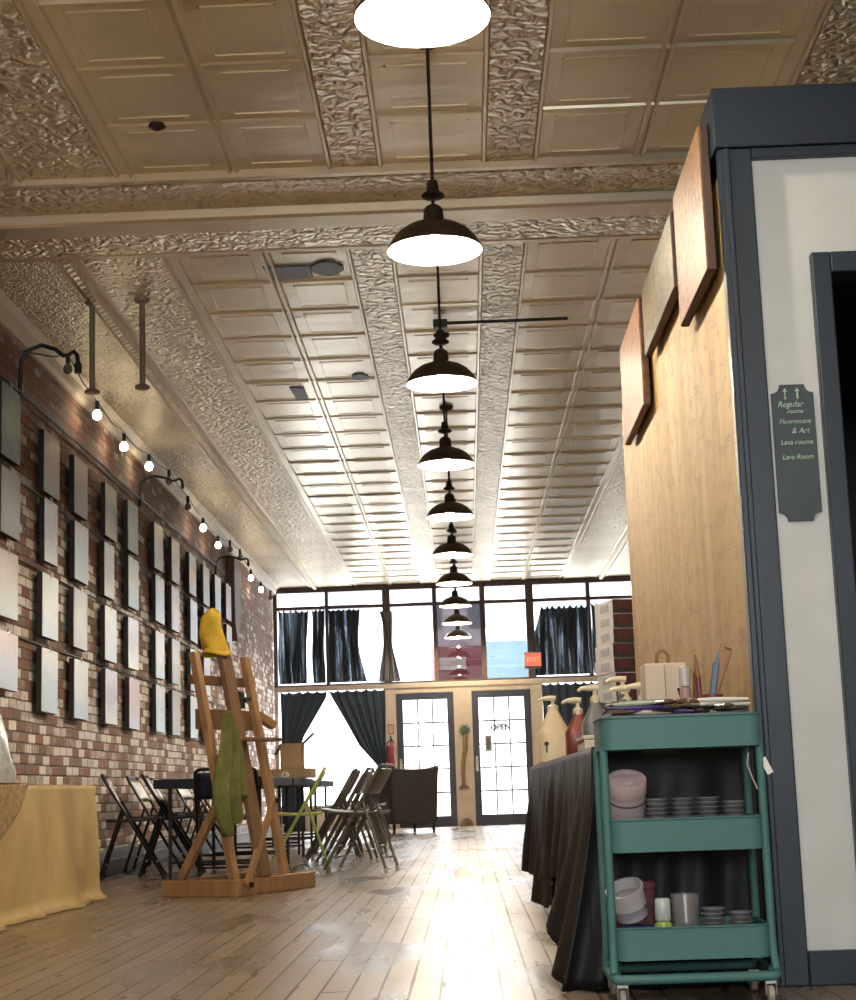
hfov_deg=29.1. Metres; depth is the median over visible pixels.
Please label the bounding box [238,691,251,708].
clamp
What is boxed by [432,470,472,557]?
pendant lamp
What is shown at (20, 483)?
wire
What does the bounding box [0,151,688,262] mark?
beam
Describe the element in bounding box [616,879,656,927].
tub
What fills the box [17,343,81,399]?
gooseneck arm
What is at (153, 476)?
gooseneck arm
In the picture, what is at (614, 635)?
carton
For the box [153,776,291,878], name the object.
folding table
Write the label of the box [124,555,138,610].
canvas painting
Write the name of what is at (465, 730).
ornament
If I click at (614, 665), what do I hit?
carton
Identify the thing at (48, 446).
canvas painting
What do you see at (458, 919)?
floor
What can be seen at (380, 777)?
folding chair
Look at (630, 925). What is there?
tub
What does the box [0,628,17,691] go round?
canvas painting
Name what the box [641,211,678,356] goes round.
wall picture
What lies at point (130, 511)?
canvas painting
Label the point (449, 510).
pendant lamp
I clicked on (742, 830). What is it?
tray
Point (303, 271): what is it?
ceiling patch
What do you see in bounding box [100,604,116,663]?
canvas painting
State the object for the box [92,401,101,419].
bulb
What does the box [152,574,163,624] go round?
canvas painting
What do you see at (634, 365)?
wall picture
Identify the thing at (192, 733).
canvas painting
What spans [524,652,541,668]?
exit sign
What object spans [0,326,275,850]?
wall
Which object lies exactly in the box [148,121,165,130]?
rosette
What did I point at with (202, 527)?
bulb
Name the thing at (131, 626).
canvas painting
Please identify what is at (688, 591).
wall
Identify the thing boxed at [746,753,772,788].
tag
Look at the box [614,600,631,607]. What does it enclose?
print
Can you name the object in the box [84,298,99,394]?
pipe
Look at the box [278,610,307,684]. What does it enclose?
sheer curtain
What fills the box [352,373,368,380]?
ceiling patch
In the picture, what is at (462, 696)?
wall
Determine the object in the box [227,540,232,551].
bulb
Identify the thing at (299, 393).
ceiling patch
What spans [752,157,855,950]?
wall panel
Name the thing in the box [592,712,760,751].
tray
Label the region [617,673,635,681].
print
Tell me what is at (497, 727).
door sign
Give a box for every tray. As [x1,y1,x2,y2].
[238,737,281,741]
[257,768,315,777]
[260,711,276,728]
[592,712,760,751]
[600,698,749,717]
[601,813,762,852]
[606,916,769,961]
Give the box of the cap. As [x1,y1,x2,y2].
[199,608,231,657]
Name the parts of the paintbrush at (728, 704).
handle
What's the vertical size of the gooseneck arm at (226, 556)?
0.304 m
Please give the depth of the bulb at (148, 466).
15.63 m
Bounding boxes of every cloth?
[0,784,106,930]
[212,711,248,836]
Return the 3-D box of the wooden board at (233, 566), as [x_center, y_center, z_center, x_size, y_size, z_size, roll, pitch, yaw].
[-2.595,1.343,22.054,0.113,1.097,0.620,-2,-10,1]
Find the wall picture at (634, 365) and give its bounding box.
[619,297,650,444]
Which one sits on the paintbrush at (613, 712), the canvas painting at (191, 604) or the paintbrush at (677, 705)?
the paintbrush at (677, 705)
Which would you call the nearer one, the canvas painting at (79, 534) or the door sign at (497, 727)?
the canvas painting at (79, 534)
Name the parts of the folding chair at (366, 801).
frame, leg, leg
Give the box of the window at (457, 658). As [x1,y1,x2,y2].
[437,604,481,679]
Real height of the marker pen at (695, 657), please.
0.180 m
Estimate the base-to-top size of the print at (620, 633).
0.045 m
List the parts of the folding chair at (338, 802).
backrest, leg, leg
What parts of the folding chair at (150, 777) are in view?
leg, backrest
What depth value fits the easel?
10.34 m
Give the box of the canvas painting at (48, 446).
[38,429,59,500]
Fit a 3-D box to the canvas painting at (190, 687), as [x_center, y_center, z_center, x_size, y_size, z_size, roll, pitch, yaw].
[-2.638,1.895,18.474,0.048,0.493,0.460,-2,-9,1]
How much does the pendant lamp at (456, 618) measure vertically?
1.004 m
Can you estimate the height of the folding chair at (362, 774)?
0.807 m
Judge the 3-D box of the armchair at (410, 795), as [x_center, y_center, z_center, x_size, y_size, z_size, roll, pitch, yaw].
[-0.341,4.242,23.328,0.772,0.925,0.750,3,-11,-27]
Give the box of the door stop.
[461,818,472,825]
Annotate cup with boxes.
[701,694,722,697]
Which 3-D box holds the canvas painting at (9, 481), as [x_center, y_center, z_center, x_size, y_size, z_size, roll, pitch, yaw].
[-2.834,0.011,11.133,0.048,0.473,0.460,-2,-10,1]
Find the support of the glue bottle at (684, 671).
on the tray at (747, 709)
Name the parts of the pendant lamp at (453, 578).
lamp shade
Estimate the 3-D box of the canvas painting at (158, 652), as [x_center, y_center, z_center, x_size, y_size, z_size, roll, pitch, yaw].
[-2.686,1.534,16.436,0.048,0.493,0.460,-2,-9,1]
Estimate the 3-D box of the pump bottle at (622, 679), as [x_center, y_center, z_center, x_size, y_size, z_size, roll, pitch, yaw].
[0.852,0.948,7.227,0.135,0.354,0.120,-2,-10,1]
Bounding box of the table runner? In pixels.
[0,783,29,839]
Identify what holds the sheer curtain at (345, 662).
hanging from the wall at (462, 696)
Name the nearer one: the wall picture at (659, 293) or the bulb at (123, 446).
the wall picture at (659, 293)
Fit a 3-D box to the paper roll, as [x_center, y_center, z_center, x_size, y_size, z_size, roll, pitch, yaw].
[-1.244,2.402,14.414,0.056,0.056,0.542,-1,-10,-3]
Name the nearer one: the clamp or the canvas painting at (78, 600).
the clamp
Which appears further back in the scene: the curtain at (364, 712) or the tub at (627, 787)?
the curtain at (364, 712)
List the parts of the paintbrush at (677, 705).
handle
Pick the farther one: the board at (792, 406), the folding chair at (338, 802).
the folding chair at (338, 802)
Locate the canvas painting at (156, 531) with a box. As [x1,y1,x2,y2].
[150,522,162,572]
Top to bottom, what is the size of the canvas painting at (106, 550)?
0.493 m
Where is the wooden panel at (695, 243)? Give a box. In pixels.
[673,124,716,326]
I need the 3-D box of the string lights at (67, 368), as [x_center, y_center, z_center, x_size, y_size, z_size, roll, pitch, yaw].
[-2.554,0.314,19.398,0.178,0.430,15.603,-2,-10,1]
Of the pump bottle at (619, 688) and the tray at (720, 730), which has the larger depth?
the pump bottle at (619, 688)
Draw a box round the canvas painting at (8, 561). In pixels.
[0,547,17,620]
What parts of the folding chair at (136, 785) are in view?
leg, backrest, leg, seat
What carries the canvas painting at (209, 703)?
hanging from the wire at (18, 637)
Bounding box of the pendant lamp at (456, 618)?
[442,564,471,624]
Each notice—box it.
[388,724,393,733]
[485,735,491,751]
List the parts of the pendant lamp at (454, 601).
lamp shade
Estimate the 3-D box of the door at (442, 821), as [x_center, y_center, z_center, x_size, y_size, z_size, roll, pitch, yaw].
[-0.022,4.197,26.684,0.930,2.150,0.139,-2,-10,1]
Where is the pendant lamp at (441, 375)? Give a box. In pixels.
[406,266,477,392]
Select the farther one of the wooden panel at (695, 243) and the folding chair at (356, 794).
the folding chair at (356, 794)
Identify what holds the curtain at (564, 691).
hanging from the wall at (462, 696)
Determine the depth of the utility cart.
4.54 m
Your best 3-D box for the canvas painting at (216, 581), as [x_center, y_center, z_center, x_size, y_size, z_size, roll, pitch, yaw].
[-2.630,1.166,20.520,0.048,0.488,0.460,-2,-9,1]
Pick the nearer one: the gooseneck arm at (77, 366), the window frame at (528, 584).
the gooseneck arm at (77, 366)
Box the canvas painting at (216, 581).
[212,574,220,613]
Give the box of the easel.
[161,641,315,896]
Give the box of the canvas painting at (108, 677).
[101,667,116,724]
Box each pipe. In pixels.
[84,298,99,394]
[134,297,149,389]
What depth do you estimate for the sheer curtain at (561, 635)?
26.89 m
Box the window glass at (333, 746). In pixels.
[277,582,630,815]
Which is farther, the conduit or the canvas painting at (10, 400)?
the conduit
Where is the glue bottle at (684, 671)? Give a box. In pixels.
[678,666,691,713]
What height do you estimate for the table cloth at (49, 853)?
0.696 m
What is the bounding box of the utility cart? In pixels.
[592,712,780,999]
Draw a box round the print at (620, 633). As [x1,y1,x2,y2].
[615,629,632,636]
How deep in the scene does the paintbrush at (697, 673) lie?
4.81 m
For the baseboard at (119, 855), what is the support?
attached to the wall at (58, 749)
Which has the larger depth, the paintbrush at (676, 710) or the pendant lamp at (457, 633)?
the pendant lamp at (457, 633)
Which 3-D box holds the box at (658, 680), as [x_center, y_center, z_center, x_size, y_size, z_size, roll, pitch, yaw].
[0.760,0.634,5.302,0.134,0.312,0.143,-2,-10,1]
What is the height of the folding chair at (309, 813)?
0.807 m
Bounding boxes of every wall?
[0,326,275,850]
[274,676,597,831]
[621,175,855,711]
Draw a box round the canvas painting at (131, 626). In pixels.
[124,615,138,670]
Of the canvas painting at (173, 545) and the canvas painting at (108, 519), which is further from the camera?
the canvas painting at (173, 545)
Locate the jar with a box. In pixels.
[654,898,672,926]
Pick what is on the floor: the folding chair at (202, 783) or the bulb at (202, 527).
the folding chair at (202, 783)
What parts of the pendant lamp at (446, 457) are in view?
rod, lamp shade, bulb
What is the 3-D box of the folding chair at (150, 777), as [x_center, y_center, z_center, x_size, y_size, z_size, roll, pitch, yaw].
[-2.292,2.892,14.881,0.515,0.807,0.462,-1,-10,-5]
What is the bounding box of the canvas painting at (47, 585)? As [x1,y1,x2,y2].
[36,572,57,641]
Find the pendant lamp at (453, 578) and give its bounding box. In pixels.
[436,499,471,585]
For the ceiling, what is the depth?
10.90 m
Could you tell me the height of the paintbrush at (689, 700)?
0.015 m
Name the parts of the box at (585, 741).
lid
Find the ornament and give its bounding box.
[459,724,470,788]
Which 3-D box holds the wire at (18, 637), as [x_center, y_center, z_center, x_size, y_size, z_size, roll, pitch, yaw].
[-2.760,1.524,14.675,0.012,0.016,13.300,-2,-10,1]
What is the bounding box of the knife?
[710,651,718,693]
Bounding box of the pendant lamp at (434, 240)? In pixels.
[387,47,481,265]
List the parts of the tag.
cord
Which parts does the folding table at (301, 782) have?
leg, leg, leg, leg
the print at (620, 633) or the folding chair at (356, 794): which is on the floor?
the folding chair at (356, 794)
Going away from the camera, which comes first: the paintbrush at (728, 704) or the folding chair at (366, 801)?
the paintbrush at (728, 704)
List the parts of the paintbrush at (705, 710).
handle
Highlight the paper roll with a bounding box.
[281,771,289,776]
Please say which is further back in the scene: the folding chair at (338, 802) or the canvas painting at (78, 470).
the folding chair at (338, 802)
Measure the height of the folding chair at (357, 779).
0.807 m
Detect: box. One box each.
[274,732,314,768]
[576,735,594,750]
[640,649,685,699]
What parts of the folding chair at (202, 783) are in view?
leg, seat, backrest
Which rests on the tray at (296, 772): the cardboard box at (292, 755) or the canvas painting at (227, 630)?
the cardboard box at (292, 755)
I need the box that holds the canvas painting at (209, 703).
[201,703,210,741]
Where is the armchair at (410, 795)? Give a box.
[372,766,438,834]
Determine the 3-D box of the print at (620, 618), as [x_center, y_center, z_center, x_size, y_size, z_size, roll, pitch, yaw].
[1.174,0.655,9.150,0.288,0.045,0.002,0,-10,-13]
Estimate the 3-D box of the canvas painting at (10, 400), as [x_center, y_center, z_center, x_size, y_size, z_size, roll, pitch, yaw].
[-2.853,-0.532,11.215,0.048,0.528,0.460,-2,-9,1]
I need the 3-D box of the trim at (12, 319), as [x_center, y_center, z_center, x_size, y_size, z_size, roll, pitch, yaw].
[-2.872,-1.236,11.453,0.120,0.120,32.000,-2,-10,1]
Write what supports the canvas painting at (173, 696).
hanging from the wire at (18, 637)
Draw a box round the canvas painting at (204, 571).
[200,564,209,607]
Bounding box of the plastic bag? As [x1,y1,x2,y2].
[0,714,16,782]
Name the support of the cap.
hanging from the easel
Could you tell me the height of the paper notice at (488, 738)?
0.260 m
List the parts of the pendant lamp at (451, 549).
lamp shade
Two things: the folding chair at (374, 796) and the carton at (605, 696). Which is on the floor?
the folding chair at (374, 796)
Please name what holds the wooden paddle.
in the cup
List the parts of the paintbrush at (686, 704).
handle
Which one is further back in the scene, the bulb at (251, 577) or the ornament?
the ornament
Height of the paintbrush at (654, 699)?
0.015 m
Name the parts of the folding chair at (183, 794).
leg, backrest, leg, seat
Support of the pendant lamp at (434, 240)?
hanging from the ceiling
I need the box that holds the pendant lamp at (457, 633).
[445,588,470,638]
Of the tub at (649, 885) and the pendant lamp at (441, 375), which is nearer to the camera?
the tub at (649, 885)
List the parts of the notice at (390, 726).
notice panel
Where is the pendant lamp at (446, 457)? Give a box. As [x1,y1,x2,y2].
[417,333,474,470]
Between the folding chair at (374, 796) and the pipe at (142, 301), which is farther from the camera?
the folding chair at (374, 796)
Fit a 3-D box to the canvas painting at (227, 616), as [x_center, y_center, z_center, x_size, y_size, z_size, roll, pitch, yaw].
[-2.608,1.321,21.440,0.048,0.488,0.460,-2,-10,1]
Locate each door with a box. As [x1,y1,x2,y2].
[396,692,457,827]
[471,689,532,825]
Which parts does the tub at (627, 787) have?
lid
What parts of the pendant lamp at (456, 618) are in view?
lamp shade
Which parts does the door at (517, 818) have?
handle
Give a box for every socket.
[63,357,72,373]
[74,363,81,373]
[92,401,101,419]
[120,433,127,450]
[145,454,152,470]
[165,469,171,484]
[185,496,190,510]
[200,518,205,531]
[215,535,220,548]
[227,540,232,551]
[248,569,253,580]
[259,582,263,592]
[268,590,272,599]
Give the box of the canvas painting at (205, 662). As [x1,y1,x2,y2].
[200,655,210,696]
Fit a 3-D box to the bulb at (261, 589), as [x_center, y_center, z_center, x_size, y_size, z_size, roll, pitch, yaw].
[-2.441,1.274,24.113,0.076,0.160,0.074,-2,-10,1]
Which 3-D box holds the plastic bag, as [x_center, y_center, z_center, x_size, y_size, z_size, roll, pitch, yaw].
[-2.480,1.320,8.986,0.474,0.460,0.486,-2,-10,1]
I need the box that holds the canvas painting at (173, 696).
[168,688,179,735]
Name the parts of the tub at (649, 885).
lid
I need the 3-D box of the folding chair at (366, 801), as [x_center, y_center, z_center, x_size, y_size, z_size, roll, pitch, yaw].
[-0.642,2.879,15.129,0.515,0.807,0.462,-3,-10,4]
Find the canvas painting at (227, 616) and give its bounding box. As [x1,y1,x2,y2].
[223,583,231,621]
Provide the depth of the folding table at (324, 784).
19.14 m
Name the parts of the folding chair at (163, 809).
leg, backrest, leg, seat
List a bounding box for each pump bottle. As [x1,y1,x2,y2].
[538,695,567,763]
[561,697,583,754]
[577,684,603,735]
[605,676,625,701]
[608,685,631,700]
[623,682,641,699]
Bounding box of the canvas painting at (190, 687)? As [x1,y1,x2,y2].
[187,647,195,691]
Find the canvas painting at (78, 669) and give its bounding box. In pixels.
[69,657,87,720]
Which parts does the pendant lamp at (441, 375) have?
rod, bulb, lamp shade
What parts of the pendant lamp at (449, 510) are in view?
rod, lamp shade, bulb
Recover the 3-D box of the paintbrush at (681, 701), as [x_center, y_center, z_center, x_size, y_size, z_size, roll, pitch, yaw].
[0.642,0.574,4.675,0.193,0.015,0.015,-6,-11,25]
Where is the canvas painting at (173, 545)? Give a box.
[168,537,179,585]
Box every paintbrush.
[605,698,673,706]
[608,710,670,714]
[609,699,675,703]
[614,703,682,709]
[616,710,641,714]
[627,709,693,714]
[652,707,709,712]
[674,699,687,703]
[679,699,698,703]
[681,702,749,706]
[682,697,747,701]
[683,702,733,708]
[702,709,732,712]
[708,706,748,711]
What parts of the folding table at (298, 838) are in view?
leg, leg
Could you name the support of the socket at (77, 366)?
attached to the gooseneck arm at (77, 366)
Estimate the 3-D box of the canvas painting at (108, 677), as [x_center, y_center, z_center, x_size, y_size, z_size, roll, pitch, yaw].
[-2.722,1.670,14.087,0.048,0.488,0.460,-2,-10,1]
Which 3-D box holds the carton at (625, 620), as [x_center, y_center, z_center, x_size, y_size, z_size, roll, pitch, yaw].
[1.153,0.694,9.296,0.343,0.080,0.305,0,-10,-13]
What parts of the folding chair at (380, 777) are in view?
seat, leg, backrest, leg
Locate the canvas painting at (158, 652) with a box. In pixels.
[152,629,164,679]
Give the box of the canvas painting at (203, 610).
[200,607,206,646]
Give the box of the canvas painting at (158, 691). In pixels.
[152,683,164,732]
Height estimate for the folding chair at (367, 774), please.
0.807 m
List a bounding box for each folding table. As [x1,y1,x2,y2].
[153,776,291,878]
[212,778,312,866]
[237,780,319,854]
[262,780,333,844]
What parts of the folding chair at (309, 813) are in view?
seat, leg, backrest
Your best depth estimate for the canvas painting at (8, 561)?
11.00 m
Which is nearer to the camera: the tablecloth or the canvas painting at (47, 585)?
the tablecloth
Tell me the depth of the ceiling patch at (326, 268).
10.67 m
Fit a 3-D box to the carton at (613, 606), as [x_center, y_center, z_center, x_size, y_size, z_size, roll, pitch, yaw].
[1.151,0.616,9.318,0.343,0.080,0.305,0,-10,-13]
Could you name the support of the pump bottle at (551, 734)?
on the tablecloth
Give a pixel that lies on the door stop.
(466, 822)
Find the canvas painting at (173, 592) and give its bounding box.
[168,584,179,632]
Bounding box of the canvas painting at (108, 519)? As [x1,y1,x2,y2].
[100,482,116,542]
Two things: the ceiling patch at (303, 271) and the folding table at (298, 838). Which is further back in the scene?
the folding table at (298, 838)
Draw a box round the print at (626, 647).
[615,644,633,651]
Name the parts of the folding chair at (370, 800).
frame, leg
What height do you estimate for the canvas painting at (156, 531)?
0.488 m
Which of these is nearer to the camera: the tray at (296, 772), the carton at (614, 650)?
the carton at (614, 650)
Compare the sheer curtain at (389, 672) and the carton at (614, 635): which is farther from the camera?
the sheer curtain at (389, 672)
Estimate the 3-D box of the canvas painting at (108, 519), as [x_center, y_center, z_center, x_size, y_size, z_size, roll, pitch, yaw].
[-2.775,0.098,14.353,0.048,0.488,0.460,-2,-10,1]
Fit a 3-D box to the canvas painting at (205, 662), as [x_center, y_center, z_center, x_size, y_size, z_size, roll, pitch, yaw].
[-2.616,2.055,19.415,0.048,0.493,0.460,-2,-10,1]
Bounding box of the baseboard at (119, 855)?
[99,823,284,874]
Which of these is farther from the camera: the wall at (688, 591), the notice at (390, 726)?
the notice at (390, 726)
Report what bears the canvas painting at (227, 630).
hanging from the wire at (20, 483)
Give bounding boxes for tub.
[605,877,654,927]
[609,769,646,819]
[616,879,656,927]
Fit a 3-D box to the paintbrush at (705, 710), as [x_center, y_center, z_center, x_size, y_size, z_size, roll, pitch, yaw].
[0.714,0.591,4.641,0.193,0.015,0.015,4,-11,-24]
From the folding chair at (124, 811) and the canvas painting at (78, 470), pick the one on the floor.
the folding chair at (124, 811)
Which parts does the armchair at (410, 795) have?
arm, leg, backrest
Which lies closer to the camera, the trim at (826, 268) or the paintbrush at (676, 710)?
the paintbrush at (676, 710)
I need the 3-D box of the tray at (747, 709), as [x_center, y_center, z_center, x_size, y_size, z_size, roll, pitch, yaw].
[0.700,0.590,4.734,0.398,0.065,0.270,-2,-10,1]
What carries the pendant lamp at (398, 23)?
hanging from the ceiling
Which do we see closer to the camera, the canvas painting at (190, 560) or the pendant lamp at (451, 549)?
the pendant lamp at (451, 549)
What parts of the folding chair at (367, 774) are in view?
seat, leg, backrest, leg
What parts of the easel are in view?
post, rail, post, rail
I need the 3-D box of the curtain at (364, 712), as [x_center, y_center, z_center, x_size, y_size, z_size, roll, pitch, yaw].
[-1.121,4.181,26.634,0.927,2.231,0.057,-2,-10,1]
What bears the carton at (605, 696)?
on the carton
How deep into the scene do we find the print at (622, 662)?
9.09 m
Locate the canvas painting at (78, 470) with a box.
[69,455,87,520]
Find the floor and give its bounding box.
[0,824,855,999]
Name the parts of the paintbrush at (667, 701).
handle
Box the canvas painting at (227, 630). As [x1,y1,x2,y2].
[223,624,231,655]
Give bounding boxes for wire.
[0,372,225,574]
[18,559,217,661]
[18,637,225,707]
[20,483,223,622]
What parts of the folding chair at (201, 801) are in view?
leg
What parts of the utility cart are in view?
post, rail, post, rail, rail, post, post, rail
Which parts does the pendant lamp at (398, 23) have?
bulb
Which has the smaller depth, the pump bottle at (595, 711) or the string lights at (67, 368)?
the pump bottle at (595, 711)
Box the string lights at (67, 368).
[22,351,283,602]
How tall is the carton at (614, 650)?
0.080 m
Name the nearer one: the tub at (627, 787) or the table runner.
the tub at (627, 787)
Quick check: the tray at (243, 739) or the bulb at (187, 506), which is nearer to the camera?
the tray at (243, 739)
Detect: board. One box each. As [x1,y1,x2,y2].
[226,557,240,640]
[770,384,821,521]
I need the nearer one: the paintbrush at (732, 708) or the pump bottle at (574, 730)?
the paintbrush at (732, 708)
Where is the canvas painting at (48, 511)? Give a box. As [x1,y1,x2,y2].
[39,497,57,566]
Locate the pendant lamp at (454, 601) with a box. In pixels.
[439,531,470,607]
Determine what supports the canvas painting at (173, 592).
hanging from the wire at (20, 483)
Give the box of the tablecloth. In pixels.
[521,746,770,991]
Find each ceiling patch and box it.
[263,265,312,279]
[289,387,307,399]
[310,260,343,275]
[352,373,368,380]
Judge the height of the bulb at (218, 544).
0.160 m
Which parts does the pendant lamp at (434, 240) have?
rod, lamp shade, bulb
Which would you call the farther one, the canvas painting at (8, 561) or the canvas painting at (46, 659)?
the canvas painting at (46, 659)
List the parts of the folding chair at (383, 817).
leg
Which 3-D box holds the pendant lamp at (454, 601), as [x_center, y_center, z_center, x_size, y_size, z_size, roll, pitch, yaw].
[0.340,0.903,21.716,0.424,1.004,0.424,-2,-10,1]
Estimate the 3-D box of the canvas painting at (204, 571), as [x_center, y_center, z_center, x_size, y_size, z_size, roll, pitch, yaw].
[-2.652,1.009,19.597,0.048,0.488,0.460,-2,-11,1]
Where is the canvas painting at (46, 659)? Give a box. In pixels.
[36,646,57,714]
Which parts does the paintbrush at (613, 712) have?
handle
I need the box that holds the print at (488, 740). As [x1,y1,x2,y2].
[486,738,490,748]
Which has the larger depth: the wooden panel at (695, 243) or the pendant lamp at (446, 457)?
the pendant lamp at (446, 457)
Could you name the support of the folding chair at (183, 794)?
on the floor
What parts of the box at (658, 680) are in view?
loop handle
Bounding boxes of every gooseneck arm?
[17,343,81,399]
[138,475,183,506]
[215,555,249,574]
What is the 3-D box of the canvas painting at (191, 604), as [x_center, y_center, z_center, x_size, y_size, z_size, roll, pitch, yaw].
[-2.656,1.355,18.590,0.048,0.493,0.460,-2,-11,1]
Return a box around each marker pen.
[693,654,696,697]
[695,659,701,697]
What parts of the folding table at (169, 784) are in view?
leg, leg, leg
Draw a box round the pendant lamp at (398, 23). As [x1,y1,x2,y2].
[354,0,490,47]
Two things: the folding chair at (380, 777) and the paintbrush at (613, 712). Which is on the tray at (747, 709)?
the paintbrush at (613, 712)
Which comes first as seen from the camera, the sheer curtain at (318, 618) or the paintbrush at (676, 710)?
the paintbrush at (676, 710)
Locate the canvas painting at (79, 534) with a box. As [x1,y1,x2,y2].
[70,520,88,585]
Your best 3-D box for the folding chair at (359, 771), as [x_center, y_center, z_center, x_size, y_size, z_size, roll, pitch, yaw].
[-0.869,2.985,15.686,0.515,0.807,0.462,-1,-10,-5]
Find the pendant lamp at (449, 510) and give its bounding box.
[426,405,473,520]
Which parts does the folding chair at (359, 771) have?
leg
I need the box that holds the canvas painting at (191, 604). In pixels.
[187,598,197,643]
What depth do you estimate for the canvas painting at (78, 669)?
12.88 m
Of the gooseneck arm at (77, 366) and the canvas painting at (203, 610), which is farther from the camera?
the canvas painting at (203, 610)
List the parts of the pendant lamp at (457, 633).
lamp shade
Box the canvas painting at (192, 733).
[187,694,197,738]
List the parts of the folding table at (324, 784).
leg, leg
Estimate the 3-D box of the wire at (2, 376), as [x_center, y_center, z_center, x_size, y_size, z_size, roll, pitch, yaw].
[-2.804,-0.184,14.974,0.024,0.027,13.300,-2,-10,1]
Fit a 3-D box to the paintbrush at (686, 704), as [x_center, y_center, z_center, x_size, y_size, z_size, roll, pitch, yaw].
[0.807,0.573,4.630,0.193,0.015,0.015,-1,-10,2]
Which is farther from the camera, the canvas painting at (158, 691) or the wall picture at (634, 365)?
the canvas painting at (158, 691)
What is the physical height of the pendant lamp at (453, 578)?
1.004 m
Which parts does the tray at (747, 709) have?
wire coil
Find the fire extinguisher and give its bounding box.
[386,736,395,767]
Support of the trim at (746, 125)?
attached to the wall at (688, 591)
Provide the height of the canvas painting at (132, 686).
0.488 m
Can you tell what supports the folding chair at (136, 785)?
on the floor
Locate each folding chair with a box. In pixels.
[100,773,167,881]
[123,776,185,871]
[138,773,205,876]
[146,776,202,867]
[171,778,223,856]
[188,778,220,840]
[193,767,258,876]
[270,767,331,870]
[302,768,362,863]
[311,770,364,858]
[314,767,379,865]
[317,779,363,850]
[321,764,399,874]
[323,774,370,845]
[326,771,383,851]
[329,794,373,843]
[329,794,388,856]
[341,794,388,849]
[344,794,391,846]
[357,800,392,841]
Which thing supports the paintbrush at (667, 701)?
on the paintbrush at (677, 705)
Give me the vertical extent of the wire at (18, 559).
0.016 m
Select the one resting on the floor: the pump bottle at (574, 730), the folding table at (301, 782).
the folding table at (301, 782)
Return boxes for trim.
[0,289,278,595]
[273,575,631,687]
[699,83,855,986]
[809,251,855,867]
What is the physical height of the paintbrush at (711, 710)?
0.015 m
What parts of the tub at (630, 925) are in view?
white tub, lid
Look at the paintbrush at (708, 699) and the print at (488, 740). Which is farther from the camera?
the print at (488, 740)
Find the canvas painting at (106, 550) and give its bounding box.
[100,541,113,599]
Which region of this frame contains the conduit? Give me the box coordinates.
[433,317,567,330]
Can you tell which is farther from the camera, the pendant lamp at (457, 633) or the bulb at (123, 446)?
the pendant lamp at (457, 633)
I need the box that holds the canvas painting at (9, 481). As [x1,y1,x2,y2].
[0,465,19,540]
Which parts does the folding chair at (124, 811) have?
leg, backrest, leg, seat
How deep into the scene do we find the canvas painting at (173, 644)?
17.19 m
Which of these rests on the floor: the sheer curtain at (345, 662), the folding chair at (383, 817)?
the folding chair at (383, 817)
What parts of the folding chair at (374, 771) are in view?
leg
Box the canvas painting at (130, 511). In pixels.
[123,499,137,555]
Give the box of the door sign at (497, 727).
[490,718,510,729]
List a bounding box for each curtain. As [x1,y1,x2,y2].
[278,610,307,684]
[280,691,326,831]
[312,610,325,682]
[328,608,366,682]
[329,689,388,827]
[379,611,400,681]
[534,605,591,675]
[541,681,597,726]
[591,603,597,673]
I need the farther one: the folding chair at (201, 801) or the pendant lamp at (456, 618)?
the pendant lamp at (456, 618)
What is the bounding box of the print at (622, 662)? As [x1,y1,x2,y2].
[616,659,634,666]
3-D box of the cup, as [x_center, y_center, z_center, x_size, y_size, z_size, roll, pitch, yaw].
[0.827,0.596,4.796,0.066,0.060,0.066,-2,-10,1]
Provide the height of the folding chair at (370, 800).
0.807 m
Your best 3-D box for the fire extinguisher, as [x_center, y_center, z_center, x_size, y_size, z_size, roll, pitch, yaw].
[-0.602,4.083,26.630,0.149,0.554,0.171,-2,-10,1]
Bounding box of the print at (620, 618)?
[615,614,632,621]
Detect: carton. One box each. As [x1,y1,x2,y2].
[595,599,631,618]
[595,613,632,632]
[595,643,634,661]
[595,658,635,676]
[596,628,633,646]
[597,689,636,702]
[598,672,635,690]
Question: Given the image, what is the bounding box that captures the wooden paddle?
[708,646,731,693]
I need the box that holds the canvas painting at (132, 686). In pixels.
[125,675,139,729]
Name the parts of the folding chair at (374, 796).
frame, leg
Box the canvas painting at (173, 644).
[168,637,179,684]
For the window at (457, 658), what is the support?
in the wall at (462, 696)
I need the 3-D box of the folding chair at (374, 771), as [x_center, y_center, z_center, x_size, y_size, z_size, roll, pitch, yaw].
[-0.738,3.137,16.577,0.515,0.807,0.462,-4,-10,10]
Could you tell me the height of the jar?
0.157 m
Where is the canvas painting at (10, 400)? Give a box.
[0,380,20,465]
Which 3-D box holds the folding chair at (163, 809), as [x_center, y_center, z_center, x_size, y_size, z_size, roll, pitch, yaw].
[-2.051,2.593,13.221,0.515,0.807,0.462,-1,-10,-6]
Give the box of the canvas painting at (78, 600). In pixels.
[68,587,87,651]
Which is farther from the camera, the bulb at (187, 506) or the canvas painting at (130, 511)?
the bulb at (187, 506)
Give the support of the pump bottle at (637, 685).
on the tablecloth
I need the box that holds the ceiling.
[0,0,855,589]
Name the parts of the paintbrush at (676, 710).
handle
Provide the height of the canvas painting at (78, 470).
0.488 m
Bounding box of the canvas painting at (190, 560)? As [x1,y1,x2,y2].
[185,552,195,597]
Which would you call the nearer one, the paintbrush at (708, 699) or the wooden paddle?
the paintbrush at (708, 699)

